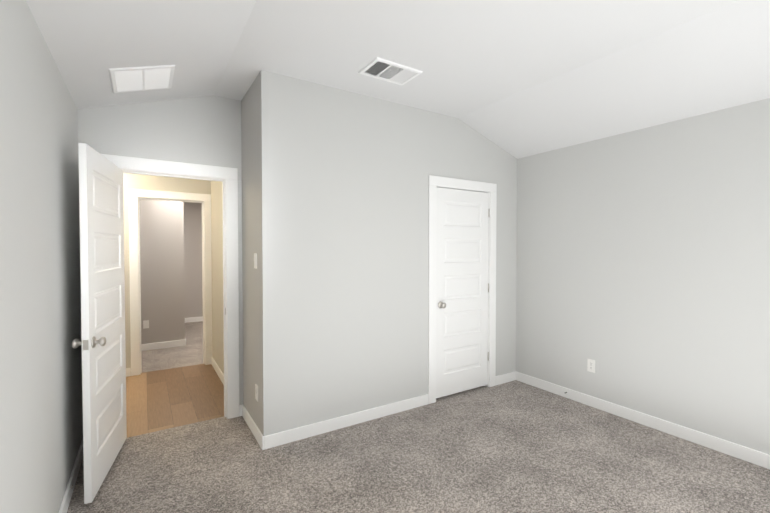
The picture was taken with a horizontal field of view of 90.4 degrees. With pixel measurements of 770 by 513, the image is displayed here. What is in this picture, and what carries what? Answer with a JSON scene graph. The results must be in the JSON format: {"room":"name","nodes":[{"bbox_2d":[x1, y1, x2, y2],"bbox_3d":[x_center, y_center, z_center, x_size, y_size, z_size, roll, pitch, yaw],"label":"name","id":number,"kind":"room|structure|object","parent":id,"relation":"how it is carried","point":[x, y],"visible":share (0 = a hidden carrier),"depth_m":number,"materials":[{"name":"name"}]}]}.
{"room":"empty bedroom","nodes":[
{"label":"empty bedroom","id":0,"kind":"room"},
{"bbox_2d":[0,0,82,512],"bbox_3d":[-1.088,0.009,0.888,0.120,2.850,4.255,-1,1,-32],"label":"wall","id":1,"kind":"structure","parent":0,"point":[41,436],"depth_m":1.62,"materials":[{"name":"grey paint"}]},
{"bbox_2d":[58,438,83,512],"bbox_3d":[-1.062,1.384,1.002,0.017,0.095,4.135,-1,1,-32],"label":"baseboard","id":2,"kind":"structure","parent":1,"relation":"attached to","point":[65,503],"depth_m":2.27,"materials":[{"name":"white wood"}]},
{"bbox_2d":[77,95,242,435],"bbox_3d":[-2.414,-0.026,2.637,2.707,2.850,0.120,-1,1,-32],"label":"wall","id":3,"kind":"structure","parent":0,"point":[204,130],"depth_m":3.03,"materials":[{"name":"grey paint"}]},
{"bbox_2d":[72,143,126,503],"bbox_3d":[-1.817,0.373,2.492,0.159,2.008,0.803,0,1,-22],"label":"entry door","id":4,"kind":"structure","parent":3,"relation":"in","point":[102,342],"depth_m":2.34,"materials":[{"name":"white wood"}]},
{"bbox_2d":[101,154,238,418],"bbox_3d":[-1.700,0.320,3.097,0.947,2.140,0.156,-1,1,-32],"label":"door frame","id":5,"kind":"structure","parent":3,"relation":"attached to","point":[229,175],"depth_m":3.25,"materials":[{"name":"white wood"}]},
{"bbox_2d":[140,199,184,343],"bbox_3d":[-4.276,0.030,6.082,1.753,2.600,2.000,-1,1,-32],"label":"wall","id":6,"kind":"structure","parent":0,"point":[162,263],"depth_m":5.56,"materials":[{"name":"grey paint"}]},
{"bbox_2d":[143,320,148,328],"bbox_3d":[-3.413,0.970,5.457,0.070,0.115,0.009,-1,1,-32],"label":"outlet","id":7,"kind":"object","parent":6,"relation":"attached to","point":[145,323],"visible":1,"depth_m":5.45,"materials":[{"name":"white plastic"}]},
{"bbox_2d":[141,339,185,350],"bbox_3d":[-3.740,1.299,5.254,1.750,0.095,0.014,-1,1,-32],"label":"baseboard","id":8,"kind":"structure","parent":6,"relation":"attached to","point":[162,345],"depth_m":5.57,"materials":[{"name":"white wood"}]},
{"bbox_2d":[123,173,210,367],"bbox_3d":[-3.356,0.069,4.132,2.707,2.600,0.120,-1,1,-32],"label":"wall","id":9,"kind":"structure","parent":0,"point":[152,182],"depth_m":4.37,"materials":[{"name":"grey paint"}]},
{"bbox_2d":[126,368,130,376],"bbox_3d":[-3.633,1.326,3.902,1.725,0.095,0.014,-1,1,-32],"label":"baseboard","id":10,"kind":"structure","parent":9,"relation":"attached to","point":[128,370],"depth_m":4.35,"materials":[{"name":"white wood"}]},
{"bbox_2d":[128,189,211,375],"bbox_3d":[-2.574,0.292,4.633,0.866,2.133,0.156,-1,1,-32],"label":"door frame","id":11,"kind":"structure","parent":9,"relation":"attached to","point":[134,194],"depth_m":4.46,"materials":[{"name":"white wood"}]},
{"bbox_2d":[141,321,202,372],"bbox_3d":[-3.444,1.390,6.108,3.400,0.120,3.390,-1,1,-32],"label":"floor","id":12,"kind":"structure","parent":0,"point":[190,353],"depth_m":5.25,"materials":[{"name":"beige carpet"}]},
{"bbox_2d":[126,364,223,437],"bbox_3d":[-2.885,1.444,3.413,2.707,0.120,1.765,-1,1,-32],"label":"floor","id":13,"kind":"structure","parent":0,"point":[158,400],"depth_m":3.71,"materials":[{"name":"brown wood"}]},
{"bbox_2d":[183,202,202,317],"bbox_3d":[-4.282,0.004,7.408,3.400,2.600,0.250,-1,1,-32],"label":"wall","id":14,"kind":"structure","parent":0,"point":[193,300],"depth_m":7.57,"materials":[{"name":"grey paint"}]},
{"bbox_2d":[185,316,202,322],"bbox_3d":[-3.471,1.249,7.787,1.350,0.095,0.017,-1,1,-32],"label":"baseboard","id":15,"kind":"structure","parent":14,"relation":"attached to","point":[192,319],"depth_m":7.58,"materials":[{"name":"white wood"}]},
{"bbox_2d":[211,70,279,435],"bbox_3d":[-1.513,-0.051,3.854,0.124,2.850,2.555,-1,1,-32],"label":"wall","id":16,"kind":"structure","parent":0,"point":[260,213],"depth_m":2.84,"materials":[{"name":"grey paint"}]},
{"bbox_2d":[211,357,223,384],"bbox_3d":[-1.755,1.322,4.136,0.014,0.095,1.625,-1,1,-32],"label":"baseboard","id":17,"kind":"structure","parent":16,"relation":"attached to","point":[214,364],"depth_m":4.39,"materials":[{"name":"white wood"}]},
{"bbox_2d":[239,405,259,441],"bbox_3d":[-1.073,1.343,3.053,0.030,0.095,0.655,-1,1,-32],"label":"baseboard","id":18,"kind":"structure","parent":16,"relation":"attached to","point":[243,412],"depth_m":3.08,"materials":[{"name":"white wood"}]},
{"bbox_2d":[254,253,256,268],"bbox_3d":[-0.986,0.034,2.901,0.012,0.115,0.070,-1,1,-32],"label":"light switch","id":19,"kind":"object","parent":16,"relation":"attached to","point":[255,260],"visible":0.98,"depth_m":2.89,"materials":[{"name":"white plastic"}]},
{"bbox_2d":[255,384,257,401],"bbox_3d":[-0.980,1.039,2.914,0.009,0.115,0.070,-1,1,-32],"label":"outlet","id":20,"kind":"object","parent":16,"relation":"attached to","point":[256,392],"visible":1,"depth_m":2.90,"materials":[{"name":"white plastic"}]},
{"bbox_2d":[278,74,516,431],"bbox_3d":[0.305,-0.045,3.562,2.638,2.850,0.120,-1,1,-32],"label":"wall","id":21,"kind":"structure","parent":0,"point":[356,170],"depth_m":3.18,"materials":[{"name":"grey paint"}]},
{"bbox_2d":[258,394,428,449],"bbox_3d":[-0.242,1.341,3.164,1.527,0.095,0.014,-1,1,-32],"label":"baseboard","id":22,"kind":"structure","parent":21,"relation":"attached to","point":[284,437],"depth_m":3.07,"materials":[{"name":"white wood"}]},
{"bbox_2d":[428,175,496,403],"bbox_3d":[0.750,0.346,3.850,0.751,2.058,0.120,-1,1,-32],"label":"door frame","id":23,"kind":"structure","parent":21,"relation":"attached to","point":[488,255],"depth_m":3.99,"materials":[{"name":"white wood"}]},
{"bbox_2d":[436,187,489,397],"bbox_3d":[0.771,0.346,3.823,0.718,2.008,0.159,-1,1,-32],"label":"closet door","id":24,"kind":"structure","parent":21,"relation":"in","point":[462,291],"depth_m":3.80,"materials":[{"name":"white wood"}]},
{"bbox_2d":[495,371,517,385],"bbox_3d":[1.302,1.322,4.139,0.315,0.095,0.015,-1,1,-32],"label":"baseboard","id":25,"kind":"structure","parent":21,"relation":"attached to","point":[512,376],"depth_m":4.14,"materials":[{"name":"white wood"}]},
{"bbox_2d":[26,0,769,158],"bbox_3d":[0.565,-1.289,1.976,4.105,0.599,4.375,-1,1,-32],"label":"ceiling","id":26,"kind":"structure","parent":0,"point":[517,79],"depth_m":2.38,"materials":[{"name":"white paint"}]},
{"bbox_2d":[108,65,174,92],"bbox_3d":[-1.584,-1.160,2.506,0.365,0.010,0.400,-21,12,-30],"label":"air vent","id":27,"kind":"object","parent":26,"relation":"attached to","point":[133,79],"visible":1,"depth_m":2.48,"materials":[{"name":"white"}]},
{"bbox_2d":[358,57,422,84],"bbox_3d":[0.039,-1.323,2.747,0.390,0.011,0.262,-1,1,-32],"label":"air vent register","id":28,"kind":"object","parent":26,"relation":"attached to","point":[387,70],"visible":1,"depth_m":2.73,"materials":[{"name":"white metal"}]},
{"bbox_2d":[67,380,769,512],"bbox_3d":[0.581,1.472,2.006,4.105,0.120,4.315,-1,1,-32],"label":"floor","id":29,"kind":"structure","parent":0,"point":[515,446],"depth_m":2.52,"materials":[{"name":"grey carpet"}]},
{"bbox_2d":[516,98,769,454],"bbox_3d":[2.428,-0.029,2.782,0.120,2.850,3.705,-1,1,-32],"label":"wall","id":30,"kind":"structure","parent":0,"point":[643,270],"depth_m":3.05,"materials":[{"name":"grey paint"}]},
{"bbox_2d":[587,359,594,372],"bbox_3d":[1.900,1.006,3.519,0.009,0.115,0.070,-1,1,-32],"label":"electrical outlet plate","id":31,"kind":"object","parent":30,"relation":"attached to","point":[590,365],"visible":1,"depth_m":3.52,"materials":[{"name":"white plastic"}]},
{"bbox_2d":[518,372,769,468],"bbox_3d":[2.362,1.349,2.786,0.017,0.095,3.435,-1,1,-32],"label":"baseboard","id":32,"kind":"structure","parent":30,"relation":"attached to","point":[753,456],"depth_m":3.05,"materials":[{"name":"white wood"}]}
]}

